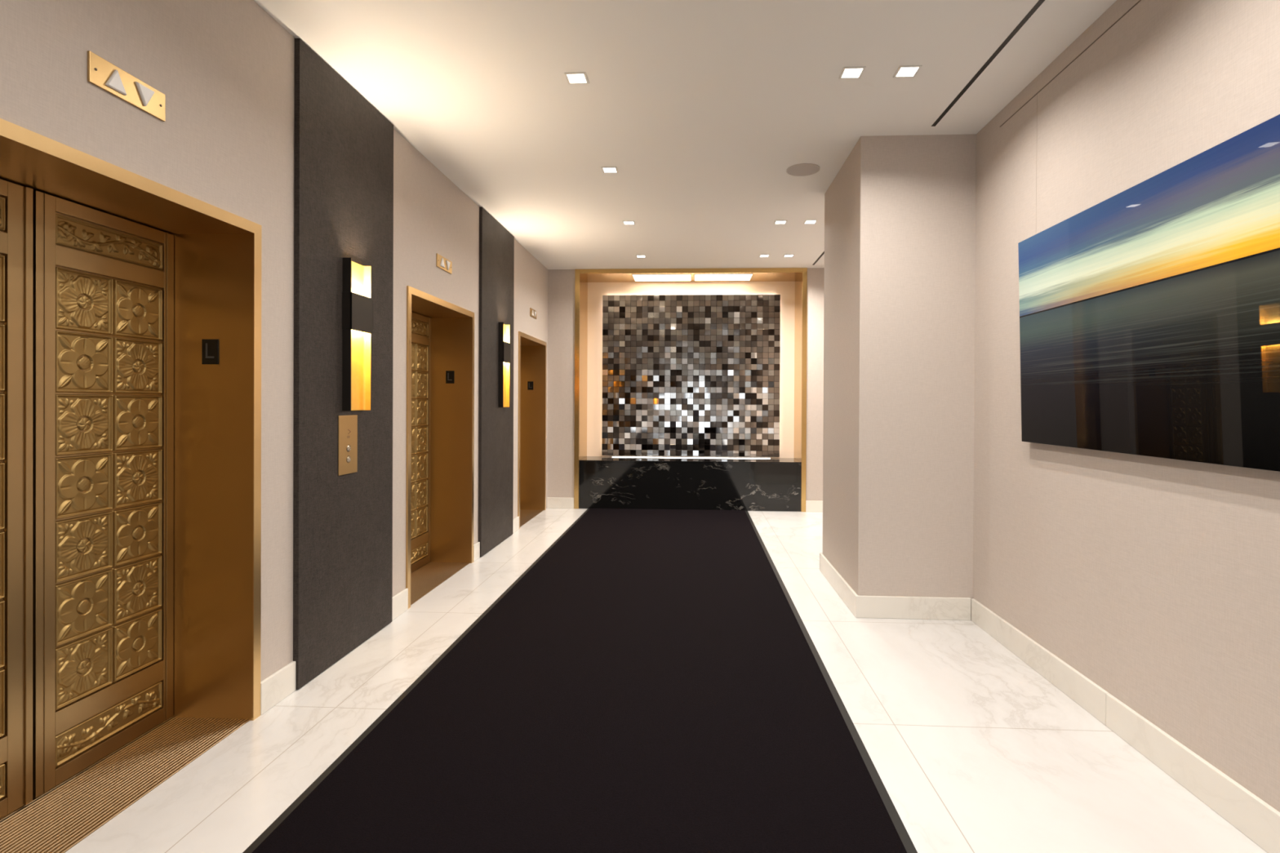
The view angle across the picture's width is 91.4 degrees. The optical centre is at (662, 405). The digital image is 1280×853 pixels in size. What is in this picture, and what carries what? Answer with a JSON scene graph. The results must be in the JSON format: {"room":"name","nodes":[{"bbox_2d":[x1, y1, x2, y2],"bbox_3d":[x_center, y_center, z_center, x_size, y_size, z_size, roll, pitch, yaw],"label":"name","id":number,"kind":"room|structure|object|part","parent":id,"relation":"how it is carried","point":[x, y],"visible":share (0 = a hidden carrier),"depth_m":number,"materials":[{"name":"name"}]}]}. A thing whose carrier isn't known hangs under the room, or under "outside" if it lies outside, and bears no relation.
{"room":"lobby","nodes":[
{"label":"lobby","id":0,"kind":"room"},
{"bbox_2d":[0,0,547,681],"bbox_3d":[-2.187,-0.184,0.897,0.738,3.038,14.170,0,0,3],"label":"wall","id":1,"kind":"structure","parent":0,"point":[224,69],"depth_m":2.62,"materials":[{"name":"paint"}]},
{"bbox_2d":[87,50,165,121],"bbox_3d":[-1.746,-1.041,2.051,0.017,0.094,0.275,0,0,3],"label":"indicator","id":2,"kind":"object","parent":1,"relation":"attached to","point":[101,73],"visible":1,"depth_m":2.03,"materials":[{"name":"gold metal"}]},
{"bbox_2d":[0,118,262,852],"bbox_3d":[-1.948,0.286,2.078,0.400,2.110,1.218,0,0,3],"label":"door","id":3,"kind":"structure","parent":1,"relation":"in","point":[131,464],"depth_m":2.35,"materials":[{"name":"brown metal"}]},
{"bbox_3d":[-2.127,1.204,1.791,0.016,0.112,0.440,0,0,3],"label":"frieze panel","id":4,"kind":"part","parent":3,"relation":"part of","materials":[{"name":"brown metal"}]},
{"bbox_3d":[-2.118,-0.611,1.782,0.016,0.112,0.440,0,0,3],"label":"frieze panel","id":5,"kind":"part","parent":3,"relation":"part of","materials":[{"name":"brown metal"}]},
{"bbox_3d":[-2.097,1.201,2.383,0.016,0.112,0.440,0,0,3],"label":"frieze panel","id":6,"kind":"part","parent":3,"relation":"part of","materials":[{"name":"brown metal"}]},
{"bbox_3d":[-2.088,-0.613,2.375,0.016,0.112,0.440,0,0,3],"label":"frieze panel","id":7,"kind":"part","parent":3,"relation":"part of","materials":[{"name":"brown metal"}]},
{"bbox_3d":[-1.961,1.334,2.083,0.384,0.015,1.130,0,0,3],"label":"sill","id":8,"kind":"part","parent":3,"relation":"part of","materials":[{"name":"brown metal"}]},
{"bbox_2d":[201,339,218,364],"bbox_3d":[-1.907,-0.227,2.637,0.072,0.106,0.005,0,0,3],"label":"sign","id":9,"kind":"object","parent":3,"relation":"attached to","point":[210,348],"visible":1,"depth_m":2.63,"materials":[{"name":"black plastic"}]},
{"bbox_2d":[260,661,295,715],"bbox_3d":[-1.720,1.260,2.797,0.016,0.138,0.233,0,0,3],"label":"baseboard","id":10,"kind":"structure","parent":1,"relation":"attached to","point":[276,687],"depth_m":2.79,"materials":[{"name":"white stone"}]},
{"bbox_2d":[293,38,393,689],"bbox_3d":[-1.679,-0.192,3.361,0.026,3.030,0.909,0,0,3],"label":"wall panel","id":11,"kind":"object","parent":1,"relation":"attached to","point":[344,145],"visible":0.99,"depth_m":3.20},
{"bbox_2d":[337,414,357,475],"bbox_3d":[-1.665,0.207,3.316,0.010,0.310,0.178,0,0,3],"label":"plate","id":12,"kind":"object","parent":11,"relation":"attached to","point":[347,424],"visible":1,"depth_m":3.31,"materials":[{"name":"gold metal"}]},
{"bbox_2d":[342,257,373,410],"bbox_3d":[-1.639,-0.373,3.365,0.052,0.800,0.216,0,0,3],"label":"wall sconce","id":13,"kind":"object","parent":11,"relation":"attached to","point":[357,300],"visible":1,"depth_m":3.36,"materials":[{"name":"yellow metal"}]},
{"bbox_2d":[391,588,408,620],"bbox_3d":[-1.662,1.255,3.938,0.016,0.138,0.235,0,0,3],"label":"baseboard","id":14,"kind":"structure","parent":1,"relation":"attached to","point":[400,601],"depth_m":3.95,"materials":[{"name":"white stone"}]},
{"bbox_2d":[405,285,474,608],"bbox_3d":[-1.816,0.275,4.670,0.400,2.110,1.218,0,0,3],"label":"door","id":15,"kind":"structure","parent":1,"relation":"in","point":[440,493],"depth_m":5.22,"materials":[{"name":"brown metal"}]},
{"bbox_3d":[-1.965,1.190,4.974,0.016,0.112,0.440,0,0,3],"label":"frieze panel","id":16,"kind":"part","parent":15,"relation":"part of","materials":[{"name":"brown metal"}]},
{"bbox_3d":[-1.956,-0.624,4.966,0.016,0.112,0.440,0,0,3],"label":"frieze panel","id":17,"kind":"part","parent":15,"relation":"part of","materials":[{"name":"brown metal"}]},
{"bbox_3d":[-1.829,1.323,4.675,0.384,0.015,1.130,0,0,3],"label":"sill","id":18,"kind":"part","parent":15,"relation":"part of","materials":[{"name":"brown metal"}]},
{"bbox_2d":[445,370,454,383],"bbox_3d":[-1.775,-0.238,5.228,0.072,0.106,0.005,0,0,3],"label":"sign","id":19,"kind":"object","parent":15,"relation":"attached to","point":[450,375],"visible":1,"depth_m":5.23,"materials":[{"name":"black plastic"}]},
{"bbox_2d":[435,253,452,274],"bbox_3d":[-1.614,-1.052,4.643,0.017,0.094,0.275,0,0,3],"label":"lantern","id":20,"kind":"object","parent":1,"relation":"attached to","point":[442,262],"visible":1,"depth_m":4.62,"materials":[{"name":"gold metal"}]},
{"bbox_2d":[473,542,479,561],"bbox_3d":[-1.591,1.249,5.343,0.016,0.138,0.141,0,0,3],"label":"baseboard","id":21,"kind":"structure","parent":1,"relation":"attached to","point":[477,546],"depth_m":5.33,"materials":[{"name":"white stone"}]},
{"bbox_2d":[478,207,514,557],"bbox_3d":[-1.550,-0.203,5.886,0.026,3.030,0.960,0,0,3],"label":"wall panel","id":22,"kind":"object","parent":1,"relation":"attached to","point":[496,243],"visible":1,"depth_m":5.75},
{"bbox_2d":[498,322,511,407],"bbox_3d":[-1.506,-0.384,5.972,0.052,0.800,0.216,0,0,3],"label":"wall sconce","id":23,"kind":"object","parent":22,"relation":"attached to","point":[504,345],"visible":1,"depth_m":5.94,"materials":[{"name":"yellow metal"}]},
{"bbox_2d":[512,516,519,533],"bbox_3d":[-1.532,1.244,6.501,0.016,0.138,0.258,0,0,3],"label":"baseboard","id":24,"kind":"structure","parent":1,"relation":"attached to","point":[516,521],"depth_m":6.52,"materials":[{"name":"white stone"}]},
{"bbox_2d":[517,331,546,528],"bbox_3d":[-1.685,0.264,7.243,0.400,2.110,1.218,0,0,3],"label":"door","id":25,"kind":"structure","parent":1,"relation":"in","point":[532,351],"depth_m":7.80,"materials":[{"name":"brown metal"}]},
{"bbox_2d":[527,381,533,390],"bbox_3d":[-1.644,-0.249,7.802,0.072,0.106,0.005,0,0,3],"label":"sign","id":26,"kind":"object","parent":25,"relation":"attached to","point":[530,384],"visible":1,"depth_m":7.80,"materials":[{"name":"black plastic"}]},
{"bbox_3d":[-1.698,1.312,7.248,0.384,0.015,1.130,0,0,3],"label":"sill","id":27,"kind":"part","parent":25,"relation":"part of","materials":[{"name":"brown metal"}]},
{"bbox_2d":[529,307,536,319],"bbox_3d":[-1.483,-1.063,7.216,0.017,0.094,0.275,0,0,3],"label":"lantern","id":28,"kind":"object","parent":1,"relation":"attached to","point":[532,313],"visible":1,"depth_m":7.17,"materials":[{"name":"gold metal"}]},
{"bbox_2d":[65,508,1267,852],"bbox_3d":[0.067,1.419,1.454,6.400,0.150,15.500,0,0,3],"label":"floor","id":29,"kind":"structure","parent":0,"point":[974,750],"depth_m":2.49,"materials":[{"name":"white stone"}]},
{"bbox_2d":[242,508,917,852],"bbox_3d":[-0.243,1.335,1.844,2.015,0.011,12.048,0,0,3],"label":"carpet runner","id":30,"kind":"object","parent":29,"relation":"on","point":[653,682],"visible":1,"depth_m":2.55,"materials":[{"name":"black carpet"}]},
{"bbox_2d":[578,456,801,511],"bbox_3d":[0.353,1.003,8.146,2.791,0.622,0.580,0,0,3],"label":"plinth","id":31,"kind":"object","parent":29,"relation":"on","point":[709,483],"depth_m":7.86,"materials":[{"name":"black stone"}]},
{"bbox_3d":[0.381,0.694,8.330,2.100,0.006,0.012,0,0,3],"label":"led strip","id":32,"kind":"part","parent":31,"relation":"part of","materials":[{"name":"white plastic"}]},
{"bbox_2d":[253,0,1116,269],"bbox_3d":[0.082,-1.769,1.440,6.400,0.150,15.500,0,0,3],"label":"ceiling","id":33,"kind":"structure","parent":0,"point":[702,109],"depth_m":3.40,"materials":[{"name":"white paint"}]},
{"bbox_2d":[564,71,589,84],"bbox_3d":[-0.444,-1.702,3.250,0.110,0.005,0.110,0,0,3],"label":"recessed light","id":34,"kind":"object","parent":33,"relation":"in","point":[571,77],"visible":1,"depth_m":3.25,"materials":[{"name":"white"}]},
{"bbox_2d":[601,166,617,173],"bbox_3d":[-0.379,-1.708,4.528,0.110,0.005,0.110,0,0,3],"label":"recessed light","id":35,"kind":"object","parent":33,"relation":"in","point":[606,169],"visible":1,"depth_m":4.52,"materials":[{"name":"white"}]},
{"bbox_2d":[622,221,635,224],"bbox_3d":[-0.311,-1.713,5.856,0.110,0.005,0.110,0,0,3],"label":"recessed light","id":36,"kind":"object","parent":33,"relation":"in","point":[624,222],"visible":1,"depth_m":5.85,"materials":[{"name":"white"}]},
{"bbox_2d":[635,254,646,257],"bbox_3d":[-0.243,-1.719,7.194,0.110,0.005,0.110,0,0,3],"label":"recessed light","id":37,"kind":"object","parent":33,"relation":"in","point":[637,255],"visible":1,"depth_m":7.17,"materials":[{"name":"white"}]},
{"bbox_2d":[759,254,769,257],"bbox_3d":[1.169,-1.712,7.143,0.110,0.005,0.110,0,0,3],"label":"recessed light","id":38,"kind":"object","parent":33,"relation":"in","point":[760,255],"visible":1,"depth_m":7.14,"materials":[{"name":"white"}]},
{"bbox_2d":[773,220,786,224],"bbox_3d":[1.102,-1.706,5.814,0.110,0.005,0.110,0,0,3],"label":"recessed light","id":39,"kind":"object","parent":33,"relation":"in","point":[776,222],"visible":1,"depth_m":5.82,"materials":[{"name":"white"}]},
{"bbox_2d":[782,254,794,257],"bbox_3d":[1.445,-1.710,7.128,0.110,0.005,0.110,0,0,3],"label":"recessed light","id":40,"kind":"object","parent":33,"relation":"in","point":[784,255],"visible":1,"depth_m":7.14,"materials":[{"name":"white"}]},
{"bbox_2d":[786,163,820,176],"bbox_3d":[1.017,-1.701,4.507,0.238,0.005,0.238,0,0,3],"label":"ceiling speaker","id":41,"kind":"object","parent":33,"relation":"attached to","point":[802,169],"visible":1,"depth_m":4.50,"materials":[{"name":"grey"}]},
{"bbox_2d":[803,219,817,223],"bbox_3d":[1.377,-1.705,5.800,0.110,0.005,0.110,0,0,3],"label":"recessed light","id":42,"kind":"object","parent":33,"relation":"in","point":[815,221],"visible":1,"depth_m":5.79,"materials":[{"name":"white"}]},
{"bbox_2d":[812,251,824,265],"bbox_3d":[1.779,-1.707,6.411,0.024,0.001,2.400,0,0,3],"label":"air slot","id":43,"kind":"object","parent":33,"relation":"attached to","point":[823,253],"visible":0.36,"depth_m":7.26,"materials":[{"name":"black metal"}]},
{"bbox_2d":[838,66,866,79],"bbox_3d":[0.968,-1.695,3.183,0.110,0.005,0.110,0,0,3],"label":"recessed light","id":44,"kind":"object","parent":33,"relation":"in","point":[847,73],"visible":1,"depth_m":3.18,"materials":[{"name":"white"}]},
{"bbox_2d":[893,65,922,77],"bbox_3d":[1.243,-1.694,3.169,0.110,0.005,0.110,0,0,3],"label":"recessed light","id":45,"kind":"object","parent":33,"relation":"in","point":[903,71],"visible":1,"depth_m":3.17,"materials":[{"name":"white"}]},
{"bbox_2d":[931,0,1044,126],"bbox_3d":[1.471,-1.682,0.358,0.024,0.001,6.880,0,0,3],"label":"air slot","id":46,"kind":"object","parent":33,"relation":"attached to","point":[1039,2],"visible":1,"depth_m":3.04,"materials":[{"name":"black metal"}]},
{"bbox_2d":[546,267,824,501],"bbox_3d":[0.178,-0.206,8.386,4.700,3.038,1.030,0,0,3],"label":"wall","id":47,"kind":"structure","parent":0,"point":[561,282],"depth_m":7.94,"materials":[{"name":"paint"}]},
{"bbox_2d":[546,497,573,508],"bbox_3d":[-1.291,1.239,7.943,0.350,0.138,0.016,0,0,3],"label":"baseboard","id":48,"kind":"structure","parent":47,"relation":"attached to","point":[552,502],"depth_m":7.93,"materials":[{"name":"white stone"}]},
{"bbox_2d":[631,274,691,281],"bbox_3d":[0.002,-1.665,8.139,0.755,0.006,0.430,0,0,3],"label":"light panel","id":49,"kind":"object","parent":47,"relation":"attached to","point":[637,277],"visible":1,"depth_m":8.14,"materials":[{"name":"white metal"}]},
{"bbox_2d":[573,267,807,511],"bbox_3d":[0.358,-0.203,8.136,2.910,3.037,0.589,0,0,3],"label":"frame","id":50,"kind":"object","parent":47,"relation":"attached to","point":[798,275],"visible":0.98,"depth_m":7.92,"materials":[{"name":"gold metal"}]},
{"bbox_2d":[694,273,752,280],"bbox_3d":[0.788,-1.661,8.098,0.737,0.006,0.430,0,0,3],"label":"light panel","id":51,"kind":"object","parent":47,"relation":"attached to","point":[712,277],"visible":1,"depth_m":8.07,"materials":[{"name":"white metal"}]},
{"bbox_2d":[805,500,822,511],"bbox_3d":[1.967,1.256,7.777,0.355,0.138,0.016,0,0,3],"label":"baseboard","id":52,"kind":"structure","parent":47,"relation":"attached to","point":[811,505],"depth_m":7.77,"materials":[{"name":"white stone"}]},
{"bbox_2d":[586,281,795,457],"bbox_3d":[0.381,-0.486,8.510,2.830,2.400,0.160,0,0,3],"label":"wall niche","id":53,"kind":"object","parent":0,"point":[786,290],"visible":0.36,"depth_m":8.43,"materials":[{"name":"beige paint"}]},
{"bbox_2d":[601,294,780,457],"bbox_3d":[0.379,-0.401,8.371,2.376,2.161,0.038,0,0,3],"label":"mosaic panel","id":54,"kind":"object","parent":53,"relation":"attached to","point":[683,375],"visible":1,"depth_m":8.36,"materials":[{"name":"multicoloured tile"}]},
{"bbox_2d":[822,133,976,619],"bbox_3d":[1.629,-0.181,4.475,0.710,3.038,1.095,0,0,3],"label":"wall pillar","id":55,"kind":"structure","parent":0,"point":[900,287],"depth_m":3.93,"materials":[{"name":"paint"}]},
{"bbox_2d":[819,553,971,620],"bbox_3d":[1.604,1.269,4.482,0.710,0.138,1.131,0,0,3],"label":"baseboard","id":56,"kind":"structure","parent":55,"relation":"attached to","point":[861,606],"depth_m":3.92,"materials":[{"name":"white stone"}]},
{"bbox_2d":[973,0,1279,812],"bbox_3d":[1.941,-0.163,0.686,0.300,3.038,14.170,0,0,3],"label":"wall","id":57,"kind":"structure","parent":0,"point":[1155,580],"depth_m":2.51,"materials":[{"name":"paint"}]},
{"bbox_2d":[1035,93,1037,222],"bbox_3d":[1.929,-1.188,3.211,0.011,0.826,0.002,0,0,3],"label":"trim","id":58,"kind":"structure","parent":57,"relation":"attached to","point":[1037,94],"depth_m":3.21,"materials":[{"name":"beige paper"}]},
{"bbox_2d":[1000,0,1141,127],"bbox_3d":[1.780,-1.591,0.253,0.012,0.005,6.700,0,0,3],"label":"trim","id":59,"kind":"structure","parent":57,"relation":"attached to","point":[1140,0],"depth_m":2.87,"materials":[{"name":"brown"}]},
{"bbox_2d":[971,598,1279,852],"bbox_3d":[1.684,1.294,-1.088,0.018,0.138,9.987,0,0,3],"label":"baseboard","id":60,"kind":"structure","parent":57,"relation":"attached to","point":[1252,816],"depth_m":2.37,"materials":[{"name":"white stone"}]},
{"bbox_2d":[1017,114,1279,471],"bbox_3d":[1.825,-0.326,2.209,0.026,1.034,2.100,-1,0,3],"label":"picture","id":61,"kind":"object","parent":57,"relation":"attached to","point":[1149,314],"visible":1,"depth_m":2.24,"materials":[{"name":"multicoloured plastic"}]}
]}

